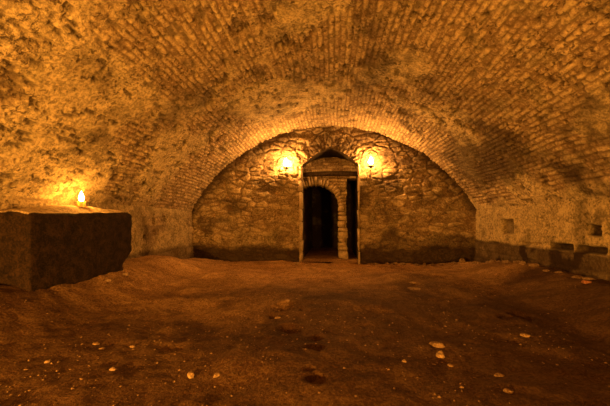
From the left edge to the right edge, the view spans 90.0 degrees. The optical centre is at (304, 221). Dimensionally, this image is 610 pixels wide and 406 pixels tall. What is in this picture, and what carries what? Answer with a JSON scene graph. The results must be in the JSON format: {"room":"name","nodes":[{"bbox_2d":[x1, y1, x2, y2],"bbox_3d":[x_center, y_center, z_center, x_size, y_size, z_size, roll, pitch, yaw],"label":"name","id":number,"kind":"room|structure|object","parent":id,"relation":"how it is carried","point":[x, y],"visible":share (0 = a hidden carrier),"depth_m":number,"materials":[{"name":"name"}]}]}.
{"room":"underground vaulted cellar","nodes":[
{"label":"underground vaulted cellar","id":0,"kind":"room"},
{"bbox_2d":[0,195,193,259],"bbox_3d":[-2.918,0.343,2.239,0.115,1.254,9.108,0,0,5],"label":"wall","id":1,"kind":"structure","parent":0,"point":[154,231],"depth_m":5.21,"materials":[{"name":"beige stone"}]},
{"bbox_2d":[0,0,609,210],"bbox_3d":[0.058,-1.157,1.963,5.957,1.814,9.120,0,0,5],"label":"ceiling","id":2,"kind":"structure","parent":0,"point":[143,103],"depth_m":3.21,"materials":[{"name":"brick"}]},
{"bbox_2d":[0,255,609,405],"bbox_3d":[0.059,0.724,1.951,6.120,0.395,9.196,0,0,5],"label":"floor","id":3,"kind":"structure","parent":0,"point":[296,370],"depth_m":2.27,"materials":[{"name":"brown soil"}]},
{"bbox_2d":[0,205,131,291],"bbox_3d":[-2.550,0.269,3.417,0.380,0.922,1.424,0,0,5],"label":"stone block","id":4,"kind":"object","parent":3,"relation":"on","point":[43,247],"visible":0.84,"depth_m":3.02,"materials":[{"name":"stone"}]},
{"bbox_2d":[77,191,85,206],"bbox_3d":[-2.549,-0.266,3.475,0.094,0.177,0.093,0,0,5],"label":"pillar candle","id":5,"kind":"object","parent":4,"relation":"on","point":[81,202],"visible":0.97,"depth_m":3.46,"materials":[{"name":"wax"}]},
{"bbox_2d":[187,371,194,378],"bbox_3d":[-0.655,0.877,1.748,0.062,0.033,0.041,0,0,29],"label":"loose stone","id":6,"kind":"object","parent":3,"relation":"on","point":[190,374],"visible":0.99,"depth_m":1.74,"materials":[{"name":"stone"}]},
{"bbox_2d":[0,261,609,405],"bbox_3d":[0.274,0.777,3.690,5.118,0.291,5.217,0,0,5],"label":"gravel","id":7,"kind":"object","parent":3,"relation":"on","point":[220,261],"visible":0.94,"depth_m":2.29,"materials":[{"name":"brown gravel"}]},
{"bbox_2d":[408,287,419,289],"bbox_3d":[1.334,0.816,3.737,0.169,0.024,0.129,0,0,13],"label":"loose stone","id":8,"kind":"object","parent":3,"relation":"on","point":[410,288],"visible":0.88,"depth_m":3.71,"materials":[{"name":"stone"}]},
{"bbox_2d":[429,341,444,347],"bbox_3d":[0.901,0.836,2.087,0.105,0.030,0.077,0,0,25],"label":"loose stone","id":9,"kind":"object","parent":3,"relation":"on","point":[434,343],"visible":0.98,"depth_m":2.07,"materials":[{"name":"stone"}]},
{"bbox_2d":[436,350,444,357],"bbox_3d":[0.867,0.847,1.951,0.056,0.042,0.052,0,0,30],"label":"loose stone","id":10,"kind":"object","parent":3,"relation":"on","point":[439,354],"visible":1,"depth_m":1.94,"materials":[{"name":"stone"}]},
{"bbox_2d":[494,373,504,376],"bbox_3d":[1.072,0.846,1.685,0.061,0.018,0.038,0,0,-13],"label":"loose stone","id":11,"kind":"object","parent":3,"relation":"on","point":[495,374],"visible":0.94,"depth_m":1.68,"materials":[{"name":"stone"}]},
{"bbox_2d":[503,388,513,393],"bbox_3d":[0.990,0.823,1.482,0.045,0.024,0.035,0,0,27],"label":"loose stone","id":12,"kind":"object","parent":3,"relation":"on","point":[505,390],"visible":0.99,"depth_m":1.48,"materials":[{"name":"beige stone"}]},
{"bbox_2d":[529,263,539,266],"bbox_3d":[3.087,0.581,4.105,0.120,0.048,0.112,0,0,12],"label":"rubble piece","id":13,"kind":"object","parent":3,"relation":"on","point":[533,264],"visible":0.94,"depth_m":4.08,"materials":[{"name":"brown stone"}]},
{"bbox_2d":[572,275,583,278],"bbox_3d":[3.013,0.610,3.368,0.113,0.041,0.104,0,0,-11],"label":"rubble piece","id":14,"kind":"object","parent":3,"relation":"on","point":[574,276],"visible":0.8,"depth_m":3.35,"materials":[{"name":"stone"}]},
{"bbox_2d":[581,280,591,283],"bbox_3d":[2.884,0.616,3.120,0.085,0.038,0.061,0,0,22],"label":"loose stone","id":15,"kind":"object","parent":3,"relation":"on","point":[582,281],"visible":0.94,"depth_m":3.10,"materials":[{"name":"stone"}]},
{"bbox_2d":[582,277,595,279],"bbox_3d":[2.973,0.596,3.199,0.098,0.039,0.079,0,0,-9],"label":"rubble piece","id":16,"kind":"object","parent":3,"relation":"on","point":[584,278],"visible":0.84,"depth_m":3.18,"materials":[{"name":"brown stone"}]},
{"bbox_2d":[302,247,357,262],"bbox_3d":[0.671,0.820,7.977,1.260,0.057,3.210,0,0,5],"label":"floor","id":17,"kind":"structure","parent":0,"point":[329,254],"depth_m":7.11,"materials":[{"name":"brown stone"}]},
{"bbox_2d":[302,148,358,258],"bbox_3d":[0.673,-0.269,7.970,1.241,2.538,3.205,0,0,5],"label":"wall","id":18,"kind":"structure","parent":0,"point":[327,153],"depth_m":7.45,"materials":[{"name":"stone"}]},
{"bbox_2d":[298,166,303,261],"bbox_3d":[-0.082,-0.146,6.509,0.092,2.080,0.259,0,0,5],"label":"trim","id":19,"kind":"structure","parent":18,"relation":"attached to","point":[301,242],"depth_m":6.41,"materials":[{"name":"stone"}]},
{"bbox_2d":[303,157,357,258],"bbox_3d":[0.353,-0.231,6.886,1.644,2.362,0.510,0,0,5],"label":"archway","id":20,"kind":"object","parent":18,"relation":"in","point":[333,174],"depth_m":6.66,"materials":[{"name":"stone"}]},
{"bbox_2d":[357,164,359,264],"bbox_3d":[1.127,-0.148,6.396,0.055,2.103,0.255,0,0,5],"label":"trim","id":21,"kind":"structure","parent":18,"relation":"attached to","point":[358,170],"depth_m":6.29,"materials":[{"name":"stone"}]},
{"bbox_2d":[312,181,350,247],"bbox_3d":[0.822,-0.325,9.545,1.286,2.650,0.001,0,0,5],"label":"wall","id":22,"kind":"structure","parent":0,"point":[325,220],"depth_m":9.56,"materials":[{"name":"stone"}]},
{"bbox_2d":[192,125,475,264],"bbox_3d":[0.480,-0.549,6.433,6.076,3.038,0.177,0,0,5],"label":"wall","id":23,"kind":"structure","parent":0,"point":[411,210],"depth_m":6.38,"materials":[{"name":"stone"}]},
{"bbox_3d":[1.339,-1.032,6.233,0.136,0.194,0.268,0,0,5],"label":"wall sconce","id":24,"kind":"object","parent":23,"relation":"attached to","visible":0},
{"bbox_2d":[368,157,372,165],"bbox_3d":[1.333,-1.216,6.167,0.100,0.209,0.095,0,0,5],"label":"candle","id":25,"kind":"object","parent":24,"relation":"on","point":[370,161],"visible":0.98,"depth_m":6.14,"materials":[{"name":"wax"}]},
{"bbox_2d":[474,197,609,280],"bbox_3d":[3.076,0.343,1.672,0.199,1.254,9.108,0,0,5],"label":"wall","id":26,"kind":"structure","parent":0,"point":[568,236],"depth_m":4.01,"materials":[{"name":"beige stone"}]}
]}

